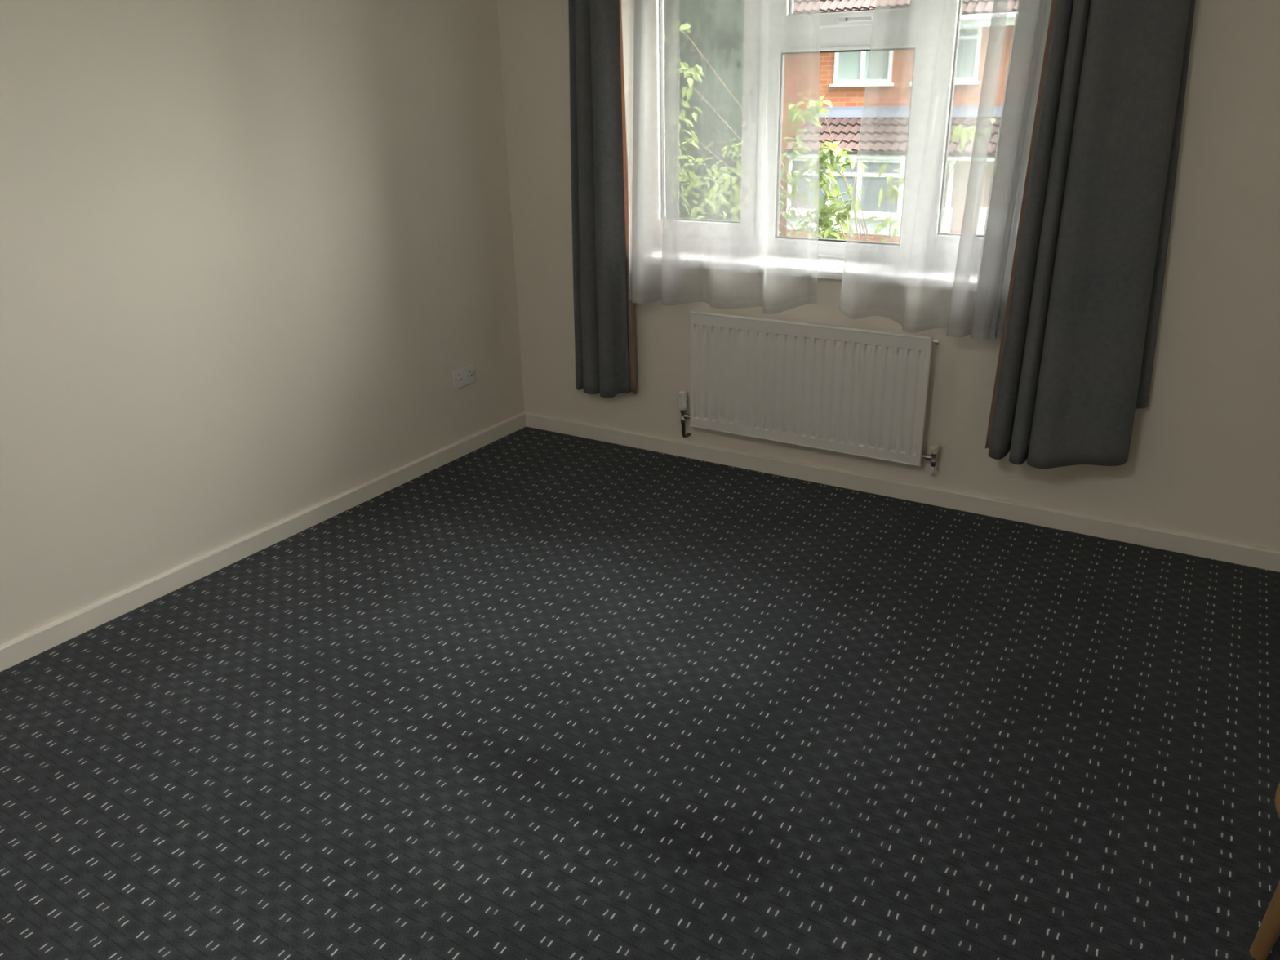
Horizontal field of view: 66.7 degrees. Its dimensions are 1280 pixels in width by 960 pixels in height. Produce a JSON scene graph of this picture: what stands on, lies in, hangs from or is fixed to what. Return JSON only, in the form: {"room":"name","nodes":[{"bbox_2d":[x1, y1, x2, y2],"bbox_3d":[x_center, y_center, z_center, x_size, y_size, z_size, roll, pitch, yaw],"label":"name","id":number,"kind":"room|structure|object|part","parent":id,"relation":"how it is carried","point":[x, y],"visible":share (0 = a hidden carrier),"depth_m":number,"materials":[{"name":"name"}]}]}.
{"room":"empty bedroom","nodes":[
{"label":"empty bedroom","id":0,"kind":"room"},
{"bbox_2d":[0,0,524,644],"bbox_3d":[-1.873,-0.625,2.648,0.250,2.520,5.190,12,26,29],"label":"wall","id":1,"kind":"structure","parent":0,"point":[251,251],"depth_m":3.23,"materials":[{"name":"beige paint"}]},
{"bbox_2d":[0,411,526,671],"bbox_3d":[-1.759,0.457,2.969,0.018,0.070,4.600,12,26,29],"label":"baseboard","id":2,"kind":"structure","parent":1,"relation":"attached to","point":[18,650],"depth_m":3.42,"materials":[{"name":"beige paint"}]},
{"bbox_2d":[451,363,475,389],"bbox_3d":[-0.783,-0.462,4.334,0.012,0.086,0.146,12,26,29],"label":"wall socket","id":3,"kind":"object","parent":1,"relation":"attached to","point":[464,375],"visible":1,"depth_m":4.33,"materials":[{"name":"white plastic"}]},
{"bbox_2d":[0,426,1279,959],"bbox_3d":[-0.097,0.848,2.169,4.020,0.120,5.060,12,26,29],"label":"floor","id":4,"kind":"structure","parent":0,"point":[535,694],"depth_m":2.47,"materials":[{"name":"grey carpet"}]},
{"bbox_2d":[1249,782,1279,959],"bbox_3d":[1.232,0.748,1.652,0.332,0.403,0.332,12,26,29],"label":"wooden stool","id":5,"kind":"object","parent":4,"relation":"on","point":[1268,931],"visible":1,"depth_m":1.78,"materials":[{"name":"brown wood"}]},
{"bbox_3d":[1.170,0.726,1.744,0.038,0.378,0.067,-19,28,-36],"label":"leg","id":6,"kind":"part","parent":5,"relation":"part of","materials":[{"name":"brown wood"}]},
{"bbox_3d":[1.228,0.575,1.582,0.332,0.030,0.332,12,26,29],"label":"seat","id":7,"kind":"part","parent":5,"relation":"part of","materials":[{"name":"brown wood"}]},
{"bbox_2d":[497,0,1279,550],"bbox_3d":[1.112,-1.061,3.566,3.780,2.520,0.340,12,26,29],"label":"wall","id":8,"kind":"structure","parent":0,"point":[1204,455],"depth_m":3.36,"materials":[{"name":"beige paint"}]},
{"bbox_2d":[679,311,940,475],"bbox_3d":[0.656,-0.350,3.899,1.126,0.574,0.081,12,26,29],"label":"radiator","id":9,"kind":"object","parent":8,"relation":"attached to","point":[863,393],"visible":1,"depth_m":3.83,"materials":[{"name":"white metal"}]},
{"bbox_2d":[652,0,977,281],"bbox_3d":[0.728,-1.409,3.637,1.870,1.234,0.351,12,26,29],"label":"window","id":10,"kind":"structure","parent":8,"relation":"attached to","point":[842,31],"depth_m":3.66,"materials":[{"name":"white plastic"}]},
{"bbox_3d":[0.259,-1.581,4.037,0.520,1.107,0.068,12,26,29],"label":"sash","id":11,"kind":"part","parent":10,"relation":"part of","materials":[{"name":"white plastic"}]},
{"bbox_3d":[0.722,-0.840,3.837,1.868,0.030,0.284,12,26,29],"label":"sill","id":12,"kind":"part","parent":10,"relation":"part of","materials":[{"name":"white plastic"}]},
{"bbox_3d":[0.802,-1.469,3.744,1.870,1.205,0.065,12,26,29],"label":"frame","id":13,"kind":"part","parent":10,"relation":"part of","materials":[{"name":"white plastic"}]},
{"bbox_3d":[0.777,-1.840,3.584,0.574,0.307,0.068,12,26,29],"label":"fanlight sash","id":14,"kind":"part","parent":10,"relation":"part of","materials":[{"name":"white plastic"}]},
{"bbox_3d":[0.785,-1.690,3.567,0.145,0.022,0.050,12,26,29],"label":"fanlight handle","id":15,"kind":"part","parent":10,"relation":"part of","materials":[{"name":"white plastic"}]},
{"bbox_2d":[524,412,1279,572],"bbox_3d":[1.048,0.042,3.844,3.762,0.070,0.018,12,26,29],"label":"baseboard","id":16,"kind":"structure","parent":8,"relation":"attached to","point":[1245,554],"depth_m":3.77,"materials":[{"name":"beige paint"}]},
{"bbox_3d":[0.672,-1.990,3.173,2.360,0.026,0.125,12,26,29],"label":"track","id":17,"kind":"object","parent":8,"relation":"attached to","visible":0},
{"bbox_2d":[568,0,636,397],"bbox_3d":[-0.180,-1.270,4.023,0.314,1.905,0.095,12,26,29],"label":"curtain","id":18,"kind":"object","parent":17,"relation":"hanging from","point":[604,313],"visible":0.99,"depth_m":4.05,"materials":[{"name":"grey fabric"}]},
{"bbox_2d":[621,0,820,314],"bbox_3d":[0.279,-1.353,3.649,0.866,1.428,0.133,12,26,29],"label":"curtain","id":19,"kind":"object","parent":17,"relation":"hanging from","point":[783,232],"visible":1,"depth_m":3.69,"materials":[{"name":"white fabric"}]},
{"bbox_2d":[839,0,1052,340],"bbox_3d":[1.020,-1.195,3.221,0.663,1.429,0.124,12,26,29],"label":"curtain","id":20,"kind":"object","parent":17,"relation":"hanging from","point":[941,277],"visible":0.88,"depth_m":3.28,"materials":[{"name":"white fabric"}]},
{"bbox_2d":[985,0,1195,468],"bbox_3d":[1.440,-0.921,3.031,0.496,1.870,0.160,7,24,20],"label":"curtain","id":21,"kind":"object","parent":17,"relation":"hanging from","point":[1075,366],"visible":1,"depth_m":3.07,"materials":[{"name":"grey fabric"}]},
{"label":"outside","id":22,"kind":"structure","parent":0,"visible":0},
{"bbox_3d":[15.249,-7.587,29.590,80.000,0.300,59.660,12,26,29],"label":"ground","id":23,"kind":"structure","parent":22,"visible":0},
{"bbox_2d":[680,0,742,198],"bbox_3d":[0.285,-6.154,14.602,3.320,8.900,3.443,-18,27,-35],"label":"evergreen tree","id":24,"kind":"object","parent":23,"relation":"on","point":[682,0],"visible":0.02,"depth_m":13.69,"materials":[{"name":"plant"}]},
{"bbox_2d":[695,94,881,239],"bbox_3d":[1.579,-1.267,8.076,2.713,4.699,1.437,12,26,29],"label":"tree","id":25,"kind":"object","parent":23,"relation":"on","point":[826,224],"visible":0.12,"depth_m":7.24,"materials":[{"name":"green plant"}]},
{"bbox_2d":[779,0,988,239],"bbox_3d":[7.404,-7.004,18.055,8.950,7.598,8.379,12,26,29],"label":"house","id":26,"kind":"structure","parent":23,"relation":"on","point":[842,75],"depth_m":16.86,"materials":[{"name":"orange brick"}]},
{"bbox_3d":[3.683,-4.333,16.465,2.570,0.310,0.050,12,26,29],"label":"porch panel","id":27,"kind":"part","parent":26,"relation":"part of","materials":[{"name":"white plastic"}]},
{"bbox_3d":[3.428,-4.942,16.358,1.958,0.848,0.005,12,26,29],"label":"pane","id":28,"kind":"part","parent":26,"relation":"part of","materials":[{"name":"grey glass"}]},
{"bbox_3d":[3.848,-7.276,16.727,0.968,0.778,0.005,12,26,29],"label":"pane","id":29,"kind":"part","parent":26,"relation":"part of","materials":[{"name":"clear glass"}]}
]}

